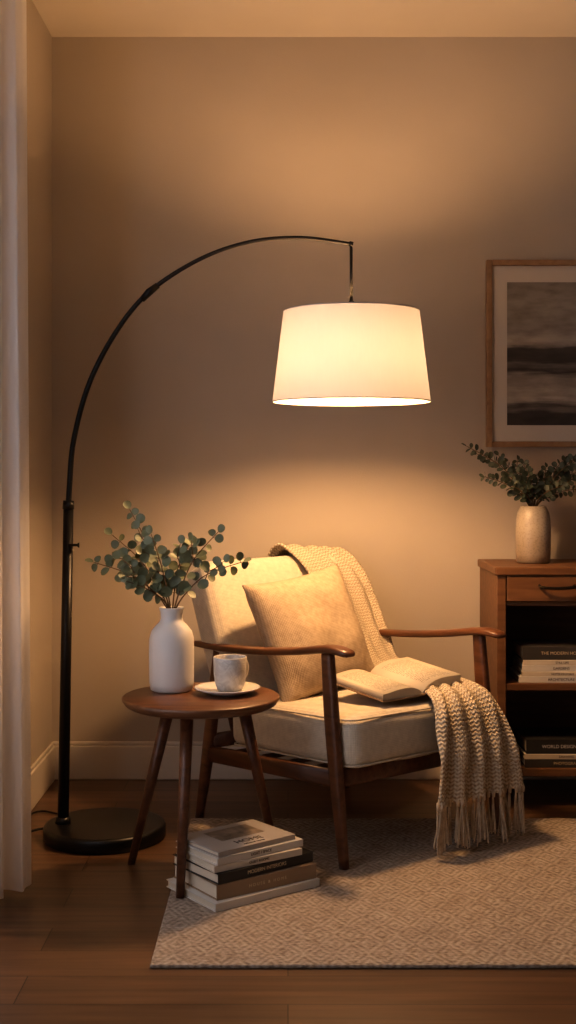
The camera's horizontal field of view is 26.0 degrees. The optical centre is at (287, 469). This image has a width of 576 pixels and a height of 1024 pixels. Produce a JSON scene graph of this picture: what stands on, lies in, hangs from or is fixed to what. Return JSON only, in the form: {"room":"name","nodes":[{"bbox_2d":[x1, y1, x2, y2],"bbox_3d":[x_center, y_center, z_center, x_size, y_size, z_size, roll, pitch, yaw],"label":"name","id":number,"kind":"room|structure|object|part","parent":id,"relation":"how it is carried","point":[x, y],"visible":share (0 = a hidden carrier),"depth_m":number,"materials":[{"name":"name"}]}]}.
{"room":"living room","nodes":[
{"label":"living room","id":0,"kind":"room"},
{"bbox_2d":[26,0,51,765],"bbox_3d":[-0.875,-0.217,1.280,0.100,2.594,6.160,0,0,0],"label":"wall","id":1,"kind":"structure","parent":0,"point":[39,38],"depth_m":4.17,"materials":[{"name":"paint"}]},
{"bbox_2d":[0,0,31,898],"bbox_3d":[-0.743,-0.172,2.100,0.164,2.480,2.400,0,0,0],"label":"sheer curtain","id":2,"kind":"object","parent":1,"relation":"attached to","point":[15,714],"visible":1,"depth_m":3.17,"materials":[{"name":"white fabric"}]},
{"bbox_2d":[31,742,54,810],"bbox_3d":[-0.818,1.014,1.273,0.014,0.132,6.146,0,0,0],"label":"baseboard","id":3,"kind":"structure","parent":1,"relation":"attached to","point":[43,768],"depth_m":4.12,"materials":[{"name":"paint"}]},
{"bbox_2d":[0,780,575,1023],"bbox_3d":[0.738,1.130,1.280,3.325,0.100,6.360,0,0,0],"label":"floor","id":4,"kind":"structure","parent":0,"point":[77,945],"depth_m":2.75,"materials":[{"name":"brown wood"}]},
{"bbox_2d":[31,827,42,831],"bbox_3d":[-0.774,1.075,3.601,0.068,0.008,0.299,0,0,18],"label":"power cable","id":5,"kind":"object","parent":4,"relation":"on","point":[41,828],"visible":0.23,"depth_m":3.73,"materials":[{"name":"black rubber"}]},
{"bbox_2d":[31,810,57,814],"bbox_3d":[-0.753,1.075,3.883,0.159,0.007,0.111,0,0,-27],"label":"power cord","id":6,"kind":"object","parent":4,"relation":"on","point":[56,813],"visible":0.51,"depth_m":3.92,"materials":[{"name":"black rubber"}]},
{"bbox_2d":[122,682,279,897],"bbox_3d":[-0.231,0.839,3.300,0.418,0.487,0.416,0,0,0],"label":"side table","id":7,"kind":"object","parent":4,"relation":"on","point":[193,704],"visible":0.85,"depth_m":3.22,"materials":[{"name":"brown wood"}]},
{"bbox_3d":[-0.371,0.847,3.383,0.159,0.472,0.035,0,0,27],"label":"leg","id":8,"kind":"part","parent":7,"relation":"part of","materials":[{"name":"brown wood"}]},
{"bbox_2d":[149,606,193,693],"bbox_3d":[-0.315,0.483,3.375,0.122,0.225,0.122,0,0,0],"label":"vase","id":9,"kind":"object","parent":7,"relation":"on","point":[171,641],"visible":0.99,"depth_m":3.33,"materials":[{"name":"ceramic"}]},
{"bbox_2d":[85,500,251,607],"bbox_3d":[-0.323,0.289,3.355,0.449,0.411,0.160,0,0,0],"label":"eucalyptus sprigs","id":10,"kind":"object","parent":9,"relation":"in","point":[163,585],"visible":0.98,"depth_m":3.36,"materials":[{"name":"green plant"}]},
{"bbox_3d":[-0.262,0.843,3.173,0.035,0.461,0.127,0,0,2],"label":"leg","id":11,"kind":"part","parent":7,"relation":"part of","materials":[{"name":"brown wood"}]},
{"bbox_2d":[194,681,259,696],"bbox_3d":[-0.162,0.587,3.325,0.176,0.019,0.176,0,0,0],"label":"saucer","id":12,"kind":"object","parent":7,"relation":"on","point":[208,687],"visible":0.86,"depth_m":3.33,"materials":[{"name":"white ceramic"}]},
{"bbox_2d":[213,654,248,691],"bbox_3d":[-0.147,0.543,3.332,0.105,0.090,0.089,0,0,-14],"label":"coffee cup","id":13,"kind":"object","parent":12,"relation":"on","point":[230,670],"visible":0.99,"depth_m":3.30,"materials":[{"name":"ceramic"}]},
{"bbox_3d":[-0.083,0.842,3.400,0.149,0.462,0.034,0,0,-43],"label":"leg","id":14,"kind":"part","parent":7,"relation":"part of","materials":[{"name":"brown wood"}]},
{"bbox_2d":[43,236,430,854],"bbox_3d":[-0.153,0.201,3.610,1.130,1.758,0.478,0,0,0],"label":"floor lamp","id":15,"kind":"object","parent":4,"relation":"on","point":[351,353],"visible":0.98,"depth_m":3.49,"materials":[{"name":"black metal"}]},
{"bbox_3d":[-0.630,0.220,3.655,0.037,0.017,0.018,0,0,0],"label":"tension knob","id":16,"kind":"part","parent":15,"relation":"part of","materials":[{"name":"black metal"}]},
{"bbox_3d":[-0.236,-0.284,3.631,0.840,0.789,0.021,0,0,5],"label":"arc arm","id":17,"kind":"part","parent":15,"relation":"part of","materials":[{"name":"black metal"}]},
{"bbox_3d":[0.182,-0.568,3.600,0.010,0.175,0.009,0,0,0],"label":"drop rod","id":18,"kind":"part","parent":15,"relation":"part of","materials":[{"name":"black metal"}]},
{"bbox_3d":[0.183,-0.327,3.600,0.456,0.262,0.456,0,0,0],"label":"lamp shade","id":19,"kind":"part","parent":15,"relation":"part of","materials":[{"name":"fabric"}]},
{"bbox_2d":[150,818,575,967],"bbox_3d":[0.726,1.075,3.270,2.049,0.009,1.140,0,0,0],"label":"area rug","id":20,"kind":"object","parent":4,"relation":"on","point":[398,903],"visible":0.82,"depth_m":3.03,"materials":[{"name":"beige carpet"}]},
{"bbox_2d":[166,819,319,911],"bbox_3d":[-0.116,1.003,3.205,0.321,0.135,0.232,0,0,-37],"label":"book stack","id":21,"kind":"object","parent":20,"relation":"on","point":[242,863],"visible":0.98,"depth_m":3.13,"materials":[{"name":"paper"}]},
{"bbox_2d":[203,824,262,840],"bbox_3d":[-0.140,0.936,3.221,0.135,0.001,0.082,0,0,-39],"label":"print","id":22,"kind":"object","parent":21,"relation":"on","point":[234,832],"depth_m":3.22},
{"bbox_2d":[188,555,505,869],"bbox_3d":[0.152,0.682,3.825,0.663,0.801,0.802,0,0,-39],"label":"armchair","id":23,"kind":"object","parent":20,"relation":"on","point":[296,629],"visible":0.71,"depth_m":3.70,"materials":[{"name":"beige fabric"}]},
{"bbox_3d":[-0.241,0.815,3.830,0.029,0.536,0.132,0,0,-39],"label":"leg","id":24,"kind":"part","parent":23,"relation":"part of","materials":[{"name":"brown wood"}]},
{"bbox_3d":[0.002,0.830,4.009,0.605,0.043,0.024,0,0,-39],"label":"rail","id":25,"kind":"part","parent":23,"relation":"part of","materials":[{"name":"brown wood"}]},
{"bbox_2d":[188,555,335,693],"bbox_3d":[-0.019,0.517,3.999,0.584,0.493,0.139,0,-24,-39],"label":"cushion","id":26,"kind":"object","parent":23,"relation":"on","point":[224,616],"depth_m":3.84,"materials":[{"name":"beige fabric"}]},
{"bbox_3d":[-0.055,0.852,3.599,0.022,0.083,0.588,0,0,-39],"label":"rail","id":27,"kind":"part","parent":23,"relation":"part of","materials":[{"name":"brown wood"}]},
{"bbox_3d":[-0.063,0.512,3.610,0.058,0.075,0.739,0,0,-39],"label":"armrest","id":28,"kind":"part","parent":23,"relation":"part of","materials":[{"name":"brown wood"}]},
{"bbox_2d":[242,564,373,701],"bbox_3d":[0.074,0.499,3.821,0.395,0.385,0.150,-9,-16,-41],"label":"pillow","id":29,"kind":"object","parent":23,"relation":"on","point":[315,608],"depth_m":3.74,"materials":[{"name":"fabric"}]},
{"bbox_3d":[0.128,0.783,3.374,0.029,0.579,0.101,0,0,-39],"label":"leg","id":30,"kind":"part","parent":23,"relation":"part of","materials":[{"name":"brown wood"}]},
{"bbox_2d":[233,687,438,767],"bbox_3d":[0.213,0.752,3.740,0.574,0.173,0.574,0,-3,-39],"label":"seat cushion","id":31,"kind":"object","parent":23,"relation":"on","point":[371,733],"depth_m":3.50,"materials":[{"name":"beige fabric"}]},
{"bbox_3d":[0.365,0.836,3.562,0.605,0.047,0.024,0,0,-39],"label":"rail","id":32,"kind":"part","parent":23,"relation":"part of","materials":[{"name":"brown wood"}]},
{"bbox_2d":[267,543,524,855],"bbox_3d":[0.292,0.652,3.874,0.346,0.823,0.938,0,0,-34],"label":"knitted throw blanket","id":33,"kind":"object","parent":23,"relation":"on","point":[478,746],"visible":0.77,"depth_m":3.56,"materials":[{"name":"beige fabric"}]},
{"bbox_2d":[336,657,462,701],"bbox_3d":[0.314,0.610,3.654,0.323,0.073,0.234,0,0,-39],"label":"open book","id":34,"kind":"object","parent":23,"relation":"on","point":[406,677],"visible":0.91,"depth_m":3.62,"materials":[{"name":"white paper"}]},
{"bbox_3d":[0.407,0.512,3.990,0.058,0.075,0.739,0,0,-39],"label":"armrest","id":35,"kind":"part","parent":23,"relation":"part of","materials":[{"name":"brown wood"}]},
{"bbox_3d":[0.598,0.783,3.755,0.029,0.579,0.101,0,0,-39],"label":"leg","id":36,"kind":"part","parent":23,"relation":"part of","materials":[{"name":"brown wood"}]},
{"bbox_2d":[478,559,575,800],"bbox_3d":[1.209,0.695,4.147,1.098,0.770,0.392,0,0,0],"label":"wooden sideboard","id":37,"kind":"object","parent":4,"relation":"on","point":[519,600],"visible":0.7,"depth_m":4.16,"materials":[{"name":"brown wood"}]},
{"bbox_2d":[515,506,550,563],"bbox_3d":[0.819,0.215,4.165,0.117,0.190,0.117,0,0,0],"label":"vase","id":38,"kind":"object","parent":37,"relation":"on","point":[533,523],"visible":1,"depth_m":4.12,"materials":[{"name":"beige ceramic"}]},
{"bbox_2d":[461,443,575,505],"bbox_3d":[0.807,0.076,4.152,0.467,0.332,0.137,0,0,0],"label":"branches","id":39,"kind":"object","parent":38,"relation":"in","point":[547,486],"visible":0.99,"depth_m":4.14,"materials":[{"name":"green plant"}]},
{"bbox_3d":[1.209,0.658,4.338,1.026,0.644,0.010,0,0,0],"label":"panel","id":40,"kind":"part","parent":37,"relation":"part of","materials":[{"name":"brown wood"}]},
{"bbox_2d":[509,639,575,682],"bbox_3d":[0.877,0.625,4.099,0.272,0.114,0.205,0,0,0],"label":"books","id":41,"kind":"object","parent":37,"relation":"in","point":[534,660],"visible":1,"depth_m":4.01,"materials":[{"name":"paper"}]},
{"bbox_2d":[516,727,575,767],"bbox_3d":[0.899,0.910,4.099,0.282,0.089,0.206,0,0,0],"label":"books","id":42,"kind":"object","parent":37,"relation":"in","point":[539,747],"visible":0.99,"depth_m":4.00,"materials":[{"name":"paper"}]},
{"bbox_3d":[0.858,0.373,3.966,0.121,0.016,0.030,0,0,0],"label":"drawer handle","id":43,"kind":"part","parent":37,"relation":"part of","materials":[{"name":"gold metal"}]},
{"bbox_2d":[32,0,575,36],"bbox_3d":[0.738,-1.564,1.280,3.325,0.100,6.360,0,0,0],"label":"ceiling","id":44,"kind":"structure","parent":0,"point":[62,18],"depth_m":4.18,"materials":[{"name":"paint"}]},
{"bbox_2d":[52,37,575,741],"bbox_3d":[0.738,-0.217,4.410,3.325,2.594,0.100,0,0,0],"label":"wall","id":45,"kind":"structure","parent":0,"point":[439,158],"depth_m":4.36,"materials":[{"name":"paint"}]},
{"bbox_2d":[53,741,575,779],"bbox_3d":[0.738,1.014,4.353,3.125,0.132,0.014,0,0,0],"label":"baseboard","id":46,"kind":"structure","parent":45,"relation":"attached to","point":[89,760],"depth_m":4.35,"materials":[{"name":"paint"}]},
{"bbox_2d":[486,260,575,446],"bbox_3d":[1.155,-0.405,4.343,0.930,0.650,0.030,0,0,0],"label":"framed wall art","id":47,"kind":"object","parent":45,"relation":"attached to","point":[531,304],"visible":1,"depth_m":4.34,"materials":[{"name":"brown wood"}]},
{"bbox_2d":[507,282,575,424],"bbox_3d":[1.155,-0.405,4.343,0.784,0.498,0.001,0,0,0],"label":"print","id":48,"kind":"object","parent":47,"relation":"attached to","point":[541,316],"depth_m":4.34}
]}

